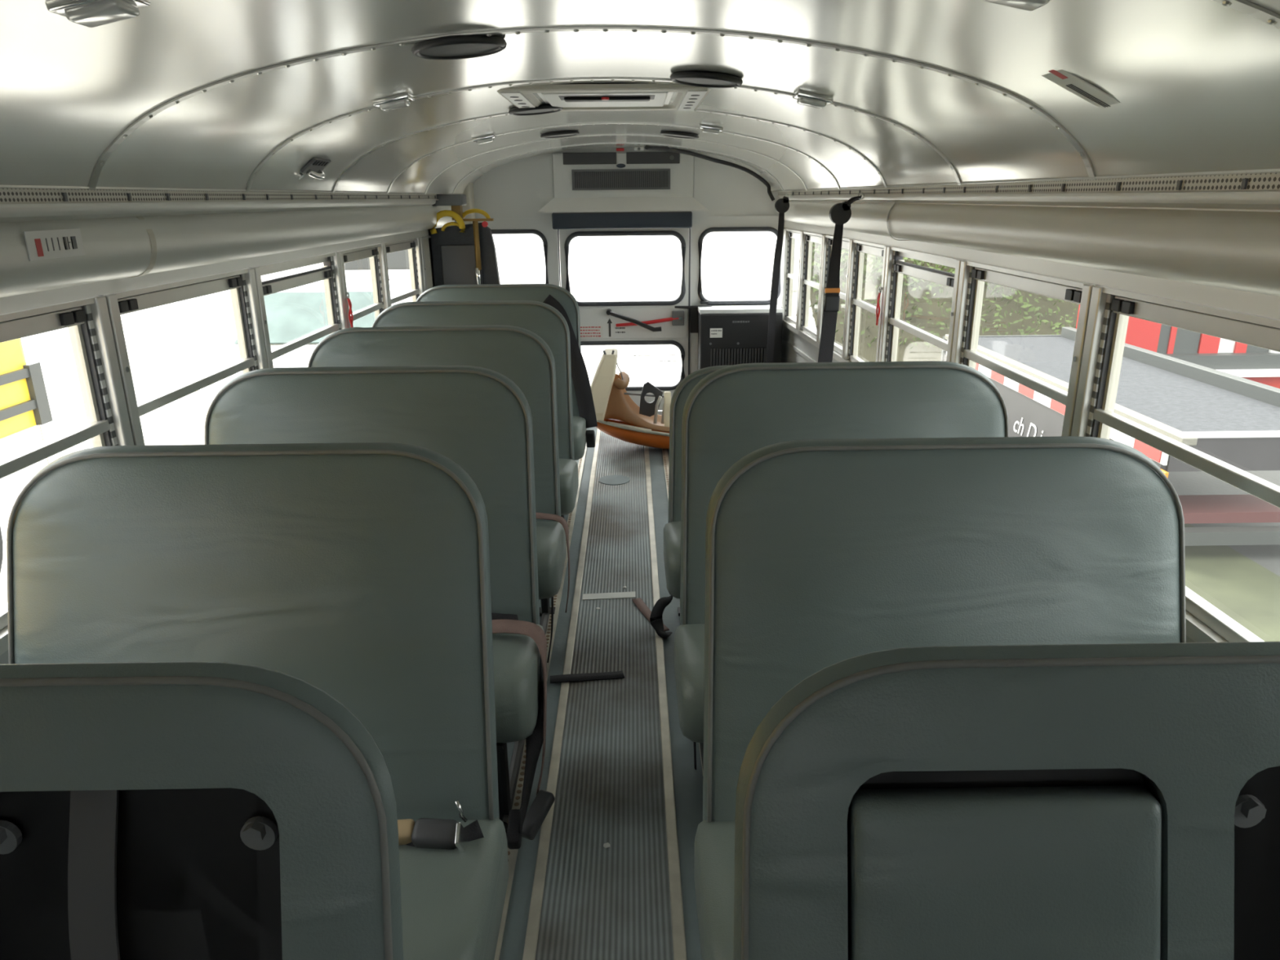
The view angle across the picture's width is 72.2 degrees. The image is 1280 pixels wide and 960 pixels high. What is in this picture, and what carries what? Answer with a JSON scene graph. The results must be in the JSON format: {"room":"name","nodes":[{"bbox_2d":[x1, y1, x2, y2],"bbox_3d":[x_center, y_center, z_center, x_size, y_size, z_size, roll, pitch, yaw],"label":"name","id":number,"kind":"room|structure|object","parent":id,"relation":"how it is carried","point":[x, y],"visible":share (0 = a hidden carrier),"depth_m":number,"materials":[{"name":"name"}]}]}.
{"room":"transit interior","nodes":[
{"label":"transit interior","id":0,"kind":"room"},
{"bbox_2d":[0,182,475,664],"bbox_3d":[-1.226,0.153,1.771,0.223,1.600,8.703,0,18,1],"label":"wall","id":1,"kind":"structure","parent":0,"point":[23,305],"depth_m":2.31,"materials":[{"name":"metal"}]},
{"bbox_2d":[23,228,84,261],"bbox_3d":[-1.125,-0.455,1.690,0.003,0.052,0.170,-1,18,0],"label":"sign","id":2,"kind":"object","parent":1,"relation":"attached to","point":[57,243],"visible":1,"depth_m":1.68,"materials":[{"name":"white paper"}]},
{"bbox_2d":[0,304,118,631],"bbox_3d":[-1.246,-0.013,1.694,0.042,0.573,0.758,-1,18,0],"label":"window","id":3,"kind":"structure","parent":1,"relation":"in","point":[100,428],"depth_m":1.95,"materials":[{"name":"grey metal"}]},
{"bbox_2d":[88,293,145,445],"bbox_3d":[-1.242,-0.146,2.093,0.060,0.580,0.082,-1,18,0],"label":"trim","id":4,"kind":"structure","parent":1,"relation":"attached to","point":[105,312],"depth_m":2.04,"materials":[{"name":"metal"}]},
{"bbox_2d":[117,273,257,416],"bbox_3d":[-1.255,-0.270,2.489,0.042,0.573,0.748,-1,18,0],"label":"window","id":5,"kind":"structure","parent":1,"relation":"in","point":[237,285],"depth_m":2.53,"materials":[{"name":"grey metal"}]},
{"bbox_2d":[0,200,454,297],"bbox_3d":[-1.179,-0.408,1.573,0.117,0.168,8.670,-1,18,0],"label":"air duct","id":6,"kind":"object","parent":1,"relation":"attached to","point":[119,242],"depth_m":2.15,"materials":[{"name":"silver metal"}]},
{"bbox_2d":[0,184,463,208],"bbox_3d":[-1.102,-0.496,1.535,0.060,0.037,8.650,-1,18,0],"label":"trim","id":7,"kind":"structure","parent":1,"relation":"attached to","point":[9,197],"depth_m":2.06,"materials":[{"name":"silver metal"}]},
{"bbox_2d":[244,266,273,369],"bbox_3d":[-1.251,-0.400,2.883,0.060,0.580,0.082,-1,18,0],"label":"trim","id":8,"kind":"structure","parent":1,"relation":"attached to","point":[253,277],"depth_m":2.83,"materials":[{"name":"metal"}]},
{"bbox_2d":[260,256,341,359],"bbox_3d":[-1.264,-0.529,3.293,0.042,0.573,0.778,-1,18,0],"label":"window","id":9,"kind":"structure","parent":1,"relation":"in","point":[326,273],"depth_m":3.34,"materials":[{"name":"grey metal"}]},
{"bbox_2d":[333,251,351,329],"bbox_3d":[-1.261,-0.664,3.701,0.060,0.580,0.082,-1,18,0],"label":"trim","id":10,"kind":"structure","parent":1,"relation":"attached to","point":[338,260],"depth_m":3.64,"materials":[{"name":"metal"}]},
{"bbox_2d":[346,292,353,327],"bbox_3d":[-1.217,-0.709,3.687,0.015,0.162,0.042,-1,18,0],"label":"ribbon","id":11,"kind":"object","parent":1,"relation":"hanging from","point":[350,313],"visible":0.94,"depth_m":3.68,"materials":[{"name":"red fabric"}]},
{"bbox_2d":[342,247,384,320],"bbox_3d":[-1.272,-0.765,4.026,0.042,0.573,0.598,-1,18,0],"label":"window","id":12,"kind":"structure","parent":1,"relation":"in","point":[372,253],"depth_m":4.21,"materials":[{"name":"grey metal"}]},
{"bbox_2d":[377,243,391,309],"bbox_3d":[-1.267,-0.873,4.348,0.060,0.580,0.055,0,18,1],"label":"trim","id":13,"kind":"structure","parent":1,"relation":"attached to","point":[382,250],"depth_m":4.29,"materials":[{"name":"metal"}]},
{"bbox_2d":[386,240,419,304],"bbox_3d":[-1.264,-0.972,4.664,0.042,0.573,0.578,0,18,2],"label":"window","id":14,"kind":"structure","parent":1,"relation":"in","point":[411,246],"depth_m":4.84,"materials":[{"name":"grey metal"}]},
{"bbox_2d":[415,236,427,295],"bbox_3d":[-1.246,-1.077,4.977,0.060,0.580,0.110,0,18,2],"label":"trim","id":15,"kind":"structure","parent":1,"relation":"attached to","point":[420,248],"depth_m":4.91,"materials":[{"name":"metal"}]},
{"bbox_2d":[499,426,702,959],"bbox_3d":[-0.073,0.915,2.028,2.300,0.050,8.700,-1,18,0],"label":"floor","id":16,"kind":"structure","parent":0,"point":[687,781],"depth_m":2.45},
{"bbox_2d":[0,661,403,959],"bbox_3d":[-0.673,0.773,0.730,0.937,1.048,0.633,-1,18,0],"label":"seat","id":17,"kind":"object","parent":16,"relation":"on","point":[184,810],"visible":1,"depth_m":0.85,"materials":[{"name":"leather"}]},
{"bbox_2d":[6,442,509,959],"bbox_3d":[-0.717,0.524,1.504,0.937,1.048,0.641,-1,18,0],"label":"seat","id":18,"kind":"object","parent":16,"relation":"on","point":[358,573],"visible":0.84,"depth_m":1.59,"materials":[{"name":"leather"}]},
{"bbox_2d":[399,817,509,959],"bbox_3d":[-0.714,0.735,1.474,0.937,0.187,0.454,-1,18,0],"label":"cushion","id":19,"kind":"object","parent":18,"relation":"on","point":[454,881],"depth_m":1.45,"materials":[{"name":"leather"}]},
{"bbox_2d":[204,365,555,848],"bbox_3d":[-0.702,0.303,2.188,0.982,1.048,0.770,-1,18,0],"label":"seat","id":20,"kind":"object","parent":16,"relation":"on","point":[477,418],"visible":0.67,"depth_m":2.34,"materials":[{"name":"leather"}]},
{"bbox_2d":[492,623,546,742],"bbox_3d":[-0.723,0.494,2.219,0.937,0.187,0.454,-1,18,0],"label":"cushion","id":21,"kind":"object","parent":20,"relation":"on","point":[518,650],"depth_m":2.09,"materials":[{"name":"leather"}]},
{"bbox_2d":[307,324,569,662],"bbox_3d":[-0.723,0.042,2.995,0.959,1.048,0.641,-1,18,0],"label":"seat","id":22,"kind":"object","parent":16,"relation":"on","point":[519,354],"visible":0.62,"depth_m":3.09,"materials":[{"name":"grey leather"}]},
{"bbox_2d":[536,520,566,599],"bbox_3d":[-0.731,0.253,2.965,0.937,0.187,0.454,-1,18,0],"label":"cushion","id":23,"kind":"object","parent":22,"relation":"on","point":[551,535],"depth_m":2.81,"materials":[{"name":"leather"}]},
{"bbox_2d":[428,194,500,287],"bbox_3d":[-0.999,-0.932,5.283,0.485,1.502,0.150,-1,18,0],"label":"lift","id":24,"kind":"object","parent":16,"relation":"on","point":[460,254],"visible":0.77,"depth_m":5.13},
{"bbox_2d":[372,300,578,518],"bbox_3d":[-0.743,-0.198,3.740,0.937,1.048,0.641,-1,18,0],"label":"seat","id":25,"kind":"object","parent":16,"relation":"on","point":[540,318],"visible":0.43,"depth_m":3.83,"materials":[{"name":"grey leather"}]},
{"bbox_2d":[559,458,578,515],"bbox_3d":[-0.740,0.013,3.710,0.937,0.187,0.454,-1,18,0],"label":"cushion","id":26,"kind":"object","parent":25,"relation":"on","point":[568,468],"depth_m":3.55,"materials":[{"name":"leather"}]},
{"bbox_2d":[415,284,597,460],"bbox_3d":[-0.721,-0.439,4.488,0.998,1.048,0.641,-1,18,0],"label":"seat","id":27,"kind":"object","parent":16,"relation":"on","point":[583,406],"visible":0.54,"depth_m":4.58,"materials":[{"name":"grey leather"}]},
{"bbox_2d":[573,416,586,460],"bbox_3d":[-0.749,-0.228,4.457,0.937,0.187,0.454,-1,18,0],"label":"cushion","id":28,"kind":"object","parent":27,"relation":"on","point":[580,423],"depth_m":4.29,"materials":[{"name":"leather"}]},
{"bbox_2d":[493,444,586,959],"bbox_3d":[-0.302,0.991,1.735,0.032,0.010,8.100,-1,18,0],"label":"trim","id":29,"kind":"structure","parent":16,"relation":"on","point":[512,853],"depth_m":2.42,"materials":[{"name":"metal"}]},
{"bbox_2d":[522,428,600,959],"bbox_3d":[-0.228,0.913,1.973,0.026,0.009,8.600,-1,18,0],"label":"trim","id":30,"kind":"structure","parent":16,"relation":"on","point":[535,912],"depth_m":2.43,"materials":[{"name":"metal"}]},
{"bbox_2d":[535,431,673,959],"bbox_3d":[-0.075,0.897,2.023,0.287,0.006,8.700,-1,18,0],"label":"floor mat","id":31,"kind":"object","parent":16,"relation":"on","point":[599,902],"depth_m":2.37,"materials":[{"name":"rubber"}]},
{"bbox_2d":[550,671,624,683],"bbox_3d":[-0.170,0.632,2.818,0.239,0.008,0.042,-3,18,-8],"label":"strap","id":32,"kind":"object","parent":31,"relation":"on","point":[618,674],"visible":1,"depth_m":2.81,"materials":[{"name":"black fabric"}]},
{"bbox_2d":[582,591,635,599],"bbox_3d":[-0.120,0.449,3.398,0.209,0.002,0.050,-2,18,-5],"label":"tape","id":33,"kind":"object","parent":31,"relation":"on","point":[621,594],"visible":1,"depth_m":3.40,"materials":[{"name":"white paper"}]},
{"bbox_2d":[590,348,671,448],"bbox_3d":[0.057,-0.495,5.326,0.796,0.624,0.426,-1,18,0],"label":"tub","id":34,"kind":"object","parent":16,"relation":"on","point":[618,416],"visible":0.8,"depth_m":5.21,"materials":[{"name":"brown wood"}]},
{"bbox_2d":[644,445,687,959],"bbox_3d":[0.079,0.909,1.976,0.027,0.009,8.600,-1,18,0],"label":"trim","id":35,"kind":"structure","parent":16,"relation":"attached to","point":[679,948],"depth_m":2.34,"materials":[{"name":"metal"}]},
{"bbox_2d":[631,364,732,638],"bbox_3d":[0.494,0.106,2.993,1.053,0.905,0.600,-1,18,0],"label":"seat","id":36,"kind":"object","parent":16,"relation":"on","point":[672,530],"visible":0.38,"depth_m":3.09,"materials":[{"name":"grey leather"}]},
{"bbox_2d":[663,520,680,598],"bbox_3d":[0.554,0.242,2.961,0.937,0.187,0.454,-1,18,0],"label":"cushion","id":37,"kind":"object","parent":36,"relation":"on","point":[672,530],"depth_m":2.79,"materials":[{"name":"leather"}]},
{"bbox_2d":[662,448,702,772],"bbox_3d":[0.192,0.985,1.739,0.032,0.010,8.100,-1,18,0],"label":"trim","id":38,"kind":"structure","parent":16,"relation":"on","point":[664,452],"depth_m":4.99,"materials":[{"name":"metal"}]},
{"bbox_2d":[697,305,782,369],"bbox_3d":[0.661,-0.768,5.906,0.540,0.775,0.262,-1,18,0],"label":"heater unit","id":39,"kind":"object","parent":16,"relation":"on","point":[728,335],"visible":0.59,"depth_m":5.72,"materials":[{"name":"black plastic"}]},
{"bbox_2d":[674,360,1008,769],"bbox_3d":[0.559,0.272,2.245,0.937,1.048,0.641,-1,18,0],"label":"seat","id":40,"kind":"object","parent":16,"relation":"on","point":[735,411],"visible":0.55,"depth_m":2.33,"materials":[{"name":"grey leather"}]},
{"bbox_2d":[674,623,704,742],"bbox_3d":[0.562,0.483,2.215,0.937,0.187,0.454,-1,18,0],"label":"cushion","id":41,"kind":"object","parent":40,"relation":"on","point":[689,638],"depth_m":2.06,"materials":[{"name":"leather"}]},
{"bbox_2d":[693,435,1186,959],"bbox_3d":[0.568,0.512,1.500,0.937,1.048,0.641,-1,18,0],"label":"seat","id":42,"kind":"object","parent":16,"relation":"on","point":[820,553],"visible":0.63,"depth_m":1.59,"materials":[{"name":"grey leather"}]},
{"bbox_2d":[693,819,734,959],"bbox_3d":[0.571,0.723,1.470,0.937,0.187,0.454,-1,18,0],"label":"cushion","id":43,"kind":"object","parent":42,"relation":"on","point":[714,839],"depth_m":1.45,"materials":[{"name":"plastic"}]},
{"bbox_2d":[733,641,1279,959],"bbox_3d":[0.542,0.755,0.749,0.937,1.048,0.633,-1,18,0],"label":"seat","id":44,"kind":"object","parent":16,"relation":"on","point":[1118,801],"visible":1,"depth_m":0.85,"materials":[{"name":"grey leather"}]},
{"bbox_2d":[473,146,783,414],"bbox_3d":[-0.129,-1.265,5.859,2.240,1.806,0.130,-1,18,0],"label":"wall","id":45,"kind":"structure","parent":0,"point":[524,193],"depth_m":5.68,"materials":[{"name":"white metal"}]},
{"bbox_2d":[491,229,548,284],"bbox_3d":[-0.900,-1.404,5.838,0.583,0.508,0.031,-1,18,0],"label":"window","id":46,"kind":"structure","parent":45,"relation":"in","point":[538,233],"depth_m":5.76,"materials":[{"name":"grey rubber"}]},
{"bbox_2d":[562,151,616,164],"bbox_3d":[-0.320,-2.047,5.582,0.340,0.072,0.008,-1,18,0],"label":"panel","id":47,"kind":"object","parent":45,"relation":"attached to","point":[602,157],"visible":1,"depth_m":5.58,"materials":[{"name":"grey plastic"}]},
{"bbox_2d":[571,168,670,190],"bbox_3d":[-0.121,-1.926,5.620,0.630,0.126,0.014,-1,18,0],"label":"air vent","id":48,"kind":"object","parent":45,"relation":"in","point":[586,179],"visible":1,"depth_m":5.62,"materials":[{"name":"grey plastic"}]},
{"bbox_2d":[551,211,692,229],"bbox_3d":[-0.115,-1.686,5.691,0.904,0.104,0.090,-1,18,0],"label":"pad","id":49,"kind":"object","parent":45,"relation":"attached to","point":[645,220],"visible":0.95,"depth_m":5.65,"materials":[{"name":"blue plastic"}]},
{"bbox_2d":[537,196,709,213],"bbox_3d":[-0.109,-1.782,5.676,1.110,0.090,0.100,-1,18,0],"label":"hood","id":50,"kind":"object","parent":45,"relation":"attached to","point":[544,204],"depth_m":5.65,"materials":[{"name":"plastic"}]},
{"bbox_2d":[557,227,712,410],"bbox_3d":[0.188,-1.069,5.920,1.450,1.250,0.121,-1,18,0],"label":"door","id":51,"kind":"structure","parent":45,"relation":"in","point":[659,322],"depth_m":5.91,"materials":[{"name":"grey paint"}]},
{"bbox_2d":[626,151,679,164],"bbox_3d":[0.083,-2.050,5.580,0.340,0.072,0.019,-1,18,0],"label":"panel","id":52,"kind":"object","parent":45,"relation":"attached to","point":[632,157],"visible":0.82,"depth_m":5.58,"materials":[{"name":"grey plastic"}]},
{"bbox_2d":[697,226,780,305],"bbox_3d":[0.666,-1.424,5.850,0.560,0.508,0.031,-1,18,0],"label":"window","id":53,"kind":"structure","parent":45,"relation":"in","point":[708,230],"depth_m":5.83,"materials":[{"name":"grey rubber"}]},
{"bbox_2d":[0,0,1279,194],"bbox_3d":[-0.089,-0.673,1.526,2.181,0.301,8.720,-1,18,0],"label":"ceiling","id":54,"kind":"structure","parent":0,"point":[175,94],"depth_m":1.65,"materials":[{"name":"metal"}]},
{"bbox_2d":[44,0,151,27],"bbox_3d":[-0.674,-0.591,1.094,0.095,0.040,0.072,-1,18,0],"label":"dome light","id":55,"kind":"object","parent":54,"relation":"attached to","point":[88,13],"visible":1,"depth_m":1.07,"materials":[{"name":"silver metal"}]},
{"bbox_2d":[297,157,331,179],"bbox_3d":[-1.034,-0.986,2.780,0.070,0.063,0.150,-1,18,0],"label":"dome light","id":56,"kind":"object","parent":54,"relation":"attached to","point":[314,167],"depth_m":2.75,"materials":[{"name":"grey plastic"}]},
{"bbox_2d":[372,93,414,111],"bbox_3d":[-0.643,-0.986,2.291,0.095,0.039,0.072,-1,18,0],"label":"recessed light","id":57,"kind":"object","parent":54,"relation":"in","point":[401,100],"visible":1,"depth_m":2.27,"materials":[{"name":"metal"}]},
{"bbox_2d":[411,35,506,59],"bbox_3d":[-0.354,-0.848,1.719,0.184,0.030,0.185,5,19,16],"label":"ceiling speaker","id":58,"kind":"object","parent":54,"relation":"attached to","point":[451,46],"visible":0.98,"depth_m":1.70,"materials":[{"name":"black plastic"}]},
{"bbox_2d":[419,43,499,56],"bbox_3d":[-0.354,-0.850,1.718,0.162,0.010,0.162,-5,18,1],"label":"grille","id":59,"kind":"object","parent":58,"relation":"attached to","point":[425,49],"depth_m":1.72,"materials":[{"name":"grey plastic"}]},
{"bbox_2d":[471,133,496,144],"bbox_3d":[-0.665,-1.455,3.747,0.095,0.039,0.072,-1,18,0],"label":"recessed light","id":60,"kind":"object","parent":54,"relation":"in","point":[489,138],"visible":1,"depth_m":3.72,"materials":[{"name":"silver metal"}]},
{"bbox_2d":[508,103,563,115],"bbox_3d":[-0.352,-1.252,2.965,0.184,0.030,0.185,5,19,16],"label":"ceiling speaker","id":61,"kind":"object","parent":54,"relation":"attached to","point":[543,108],"visible":0.78,"depth_m":2.95,"materials":[{"name":"black plastic"}]},
{"bbox_2d":[514,108,556,114],"bbox_3d":[-0.352,-1.254,2.965,0.162,0.010,0.162,-5,18,1],"label":"grille","id":62,"kind":"object","parent":61,"relation":"attached to","point":[517,111],"depth_m":2.98,"materials":[{"name":"grey plastic"}]},
{"bbox_2d":[540,130,579,138],"bbox_3d":[-0.376,-1.622,4.117,0.184,0.030,0.185,5,19,16],"label":"ceiling speaker","id":63,"kind":"object","parent":54,"relation":"attached to","point":[563,133],"visible":1,"depth_m":4.06,"materials":[{"name":"black plastic"}]},
{"bbox_2d":[546,133,574,137],"bbox_3d":[-0.376,-1.624,4.116,0.162,0.010,0.162,-5,18,1],"label":"grille","id":64,"kind":"object","parent":63,"relation":"attached to","point":[547,135],"depth_m":4.14,"materials":[{"name":"grey plastic"}]},
{"bbox_2d":[497,83,711,111],"bbox_3d":[-0.105,-1.190,2.751,0.614,0.024,0.653,-1,18,0],"label":"roof hatch","id":65,"kind":"object","parent":54,"relation":"attached to","point":[637,96],"visible":0.85,"depth_m":2.62,"materials":[{"name":"beige paint"}]},
{"bbox_2d":[660,130,698,138],"bbox_3d":[0.188,-1.633,4.151,0.184,0.034,0.185,1,18,5],"label":"ceiling speaker","id":66,"kind":"object","parent":54,"relation":"attached to","point":[667,133],"visible":1,"depth_m":4.09,"materials":[{"name":"black plastic"}]},
{"bbox_2d":[670,71,742,88],"bbox_3d":[0.168,-1.017,2.227,0.184,0.030,0.185,5,19,16],"label":"ceiling speaker","id":67,"kind":"object","parent":54,"relation":"attached to","point":[695,78],"visible":1,"depth_m":2.19,"materials":[{"name":"black plastic"}]},
{"bbox_2d":[675,78,736,85],"bbox_3d":[0.168,-1.019,2.227,0.162,0.010,0.162,4,18,-2],"label":"grille","id":68,"kind":"object","parent":67,"relation":"attached to","point":[690,82],"depth_m":2.24,"materials":[{"name":"grey plastic"}]},
{"bbox_2d":[644,145,774,200],"bbox_3d":[0.413,-1.906,5.474,0.890,0.325,0.201,-7,19,-20],"label":"cable","id":69,"kind":"object","parent":54,"relation":"attached to","point":[764,181],"visible":1,"depth_m":5.55,"materials":[{"name":"black plastic"}]},
{"bbox_2d":[698,124,723,134],"bbox_3d":[0.294,-1.452,3.633,0.096,0.036,0.072,-1,18,0],"label":"recessed light","id":70,"kind":"object","parent":54,"relation":"in","point":[705,128],"visible":1,"depth_m":3.60,"materials":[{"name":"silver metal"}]},
{"bbox_2d":[792,90,833,108],"bbox_3d":[0.454,-1.001,2.309,0.095,0.040,0.072,-1,18,0],"label":"recessed light","id":71,"kind":"object","parent":54,"relation":"in","point":[804,98],"visible":1,"depth_m":2.29,"materials":[{"name":"silver metal"}]},
{"bbox_2d":[982,0,1050,11],"bbox_3d":[0.469,-0.607,1.086,0.095,0.040,0.072,-1,18,0],"label":"recessed light","id":72,"kind":"object","parent":54,"relation":"in","point":[1027,5],"visible":1,"depth_m":1.09,"materials":[{"name":"silver metal"}]},
{"bbox_2d":[1041,69,1120,107],"bbox_3d":[0.745,-0.658,1.478,0.154,0.076,0.075,-1,18,0],"label":"placard","id":73,"kind":"object","parent":54,"relation":"attached to","point":[1068,81],"visible":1,"depth_m":1.47,"materials":[{"name":"white"}]},
{"bbox_2d":[781,220,1279,642],"bbox_3d":[1.047,0.144,1.792,0.136,1.560,8.700,-1,18,0],"label":"wall","id":74,"kind":"structure","parent":0,"point":[797,345],"depth_m":2.04,"materials":[{"name":"metal"}]},
{"bbox_2d":[766,194,789,363],"bbox_3d":[0.835,-0.983,5.395,0.116,1.476,0.062,-1,18,0],"label":"strap","id":75,"kind":"object","parent":74,"relation":"hanging from","point":[781,205],"visible":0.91,"depth_m":5.28,"materials":[{"name":"black fabric"}]},
{"bbox_2d":[780,228,788,319],"bbox_3d":[0.962,-1.343,5.736,0.060,0.580,0.055,-2,18,-3],"label":"trim","id":76,"kind":"structure","parent":74,"relation":"attached to","point":[785,232],"depth_m":5.71,"materials":[{"name":"metal"}]},
{"bbox_2d":[784,231,799,325],"bbox_3d":[0.982,-1.270,5.518,0.042,0.573,0.405,-1,18,-3],"label":"window","id":77,"kind":"structure","parent":74,"relation":"in","point":[790,277],"depth_m":5.67,"materials":[{"name":"grey metal"}]},
{"bbox_2d":[795,231,804,329],"bbox_3d":[0.987,-1.202,5.298,0.060,0.580,0.055,-1,18,-3],"label":"trim","id":78,"kind":"structure","parent":74,"relation":"attached to","point":[802,246],"depth_m":5.28,"materials":[{"name":"metal"}]},
{"bbox_2d":[800,234,822,338],"bbox_3d":[1.009,-1.121,5.057,0.042,0.573,0.455,-1,18,-3],"label":"window","id":79,"kind":"structure","parent":74,"relation":"in","point":[807,283],"depth_m":5.22,"materials":[{"name":"grey metal"}]},
{"bbox_2d":[816,234,827,342],"bbox_3d":[1.015,-1.046,4.813,0.060,0.580,0.055,-1,18,-3],"label":"trim","id":80,"kind":"structure","parent":74,"relation":"attached to","point":[824,240],"depth_m":4.79,"materials":[{"name":"metal"}]},
{"bbox_2d":[823,237,848,355],"bbox_3d":[1.037,-0.962,4.562,0.042,0.573,0.475,-1,18,-3],"label":"window","id":81,"kind":"structure","parent":74,"relation":"in","point":[845,244],"depth_m":4.64,"materials":[{"name":"grey metal"}]},
{"bbox_2d":[817,192,864,362],"bbox_3d":[0.780,-0.433,3.693,0.106,1.476,0.304,14,23,38],"label":"strap","id":82,"kind":"object","parent":74,"relation":"hanging from","point":[840,214],"visible":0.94,"depth_m":3.60,"materials":[{"name":"black fabric"}]},
{"bbox_2d":[841,239,855,359],"bbox_3d":[1.042,-0.884,4.309,0.060,0.580,0.055,-1,18,-1],"label":"trim","id":83,"kind":"structure","parent":74,"relation":"attached to","point":[851,245],"depth_m":4.29,"materials":[{"name":"metal"}]},
{"bbox_2d":[848,242,884,361],"bbox_3d":[1.054,-0.784,4.012,0.042,0.573,0.570,-1,18,0],"label":"window","id":84,"kind":"structure","parent":74,"relation":"in","point":[860,249],"depth_m":4.23,"materials":[{"name":"grey metal"}]},
{"bbox_2d":[875,286,881,325],"bbox_3d":[1.004,-0.735,3.699,0.015,0.162,0.042,-1,18,0],"label":"ribbon","id":85,"kind":"object","parent":74,"relation":"hanging from","point":[877,313],"visible":1,"depth_m":3.69,"materials":[{"name":"red fabric"}]},
{"bbox_2d":[875,245,893,361],"bbox_3d":[1.049,-0.692,3.714,0.060,0.580,0.082,-1,18,0],"label":"trim","id":86,"kind":"structure","parent":74,"relation":"attached to","point":[887,253],"depth_m":3.68,"materials":[{"name":"metal"}]},
{"bbox_2d":[884,250,955,361],"bbox_3d":[1.062,-0.558,3.311,0.042,0.573,0.768,-1,18,0],"label":"window","id":87,"kind":"structure","parent":74,"relation":"in","point":[900,268],"depth_m":3.47,"materials":[{"name":"grey metal"}]},
{"bbox_2d":[946,259,970,363],"bbox_3d":[1.058,-0.431,2.905,0.060,0.580,0.082,-1,18,0],"label":"trim","id":88,"kind":"structure","parent":74,"relation":"attached to","point":[962,269],"depth_m":2.85,"materials":[{"name":"metal"}]},
{"bbox_2d":[960,266,1082,405],"bbox_3d":[1.071,-0.298,2.506,0.042,0.573,0.758,-1,18,0],"label":"window","id":89,"kind":"structure","parent":74,"relation":"in","point":[970,355],"depth_m":2.56,"materials":[{"name":"grey metal"}]},
{"bbox_2d":[776,168,1279,196],"bbox_3d":[0.927,-0.521,1.550,0.060,0.037,8.650,-1,18,0],"label":"trim","id":90,"kind":"structure","parent":74,"relation":"attached to","point":[1253,184],"depth_m":1.76,"materials":[{"name":"silver metal"}]},
{"bbox_2d":[779,195,1279,296],"bbox_3d":[1.008,-0.435,1.589,0.113,0.168,8.670,-1,18,0],"label":"air duct","id":91,"kind":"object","parent":74,"relation":"attached to","point":[1233,242],"depth_m":1.79,"materials":[{"name":"silver metal"}]},
{"bbox_2d":[1061,283,1107,436],"bbox_3d":[1.068,-0.173,2.106,0.060,0.580,0.082,-1,18,0],"label":"trim","id":92,"kind":"structure","parent":74,"relation":"attached to","point":[1093,300],"depth_m":2.06,"materials":[{"name":"metal"}]},
{"bbox_2d":[1085,293,1279,642],"bbox_3d":[1.080,-0.041,1.709,0.042,0.573,0.753,-1,18,0],"label":"window","id":93,"kind":"structure","parent":74,"relation":"in","point":[1102,418],"depth_m":1.73,"materials":[{"name":"grey metal"}]},
{"label":"outside","id":94,"kind":"structure","parent":0,"visible":0},
{"bbox_2d":[796,239,1079,361],"bbox_3d":[17.672,-8.264,20.919,31.400,7.794,15.546,-2,18,-5],"label":"trees","id":95,"kind":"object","parent":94,"point":[922,352],"depth_m":14.58,"materials":[{"name":"green plant"}]},
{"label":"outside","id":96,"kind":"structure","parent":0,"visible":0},
{"bbox_2d":[1168,470,1279,641],"bbox_3d":[31.301,6.237,-11.917,57.600,0.212,52.800,-1,18,0],"label":"ground","id":97,"kind":"structure","parent":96,"point":[1246,591],"depth_m":5.97,"materials":[{"name":"grey concrete"}]},
{"bbox_2d":[940,326,1279,546],"bbox_3d":[4.657,-0.597,8.142,2.210,1.000,4.660,-1,18,0],"label":"flatbed truck","id":98,"kind":"object","parent":97,"relation":"on","point":[1234,420],"visible":0.55,"depth_m":6.88,"materials":[{"name":"grey metal"}]},
{"bbox_2d":[1075,304,1279,388],"bbox_3d":[7.971,-2.045,11.306,4.700,1.750,1.200,-1,18,0],"label":"truck","id":99,"kind":"object","parent":97,"relation":"on","point":[1257,364],"visible":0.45,"depth_m":11.05,"materials":[{"name":"red paint"}]},
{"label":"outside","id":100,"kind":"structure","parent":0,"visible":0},
{"bbox_2d":[0,231,817,607],"bbox_3d":[-0.264,-3.593,19.854,120.000,0.400,120.000,-1,18,0],"label":"sky","id":101,"kind":"structure","parent":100,"point":[165,344],"depth_m":19.80,"materials":[{"name":"white"}]},
{"bbox_2d":[0,337,53,573],"bbox_3d":[-5.246,0.718,1.285,2.250,2.900,10.120,-1,18,0],"label":"vehicle","id":102,"kind":"object","parent":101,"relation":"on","point":[24,406],"visible":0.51,"depth_m":5.93,"materials":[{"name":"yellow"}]},
{"bbox_2d":[181,280,412,428],"bbox_3d":[-3.793,-1.665,10.963,1.800,1.460,4.530,-1,18,0],"label":"car","id":103,"kind":"object","parent":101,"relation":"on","point":[292,314],"visible":0.24,"depth_m":10.08,"materials":[{"name":"white paint"}]},
{"bbox_2d":[343,248,410,280],"bbox_3d":[-4.752,-4.449,18.413,2.025,2.200,5.120,-1,18,0],"label":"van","id":104,"kind":"object","parent":101,"relation":"on","point":[398,268],"visible":0.02,"depth_m":15.92,"materials":[{"name":"white paint"}]},
{"bbox_2d":[754,284,797,292],"bbox_3d":[4.181,-5.326,24.338,1.800,0.060,1.500,-1,18,0],"label":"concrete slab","id":105,"kind":"object","parent":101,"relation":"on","point":[763,288],"visible":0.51,"depth_m":24.18,"materials":[{"name":"white concrete"}]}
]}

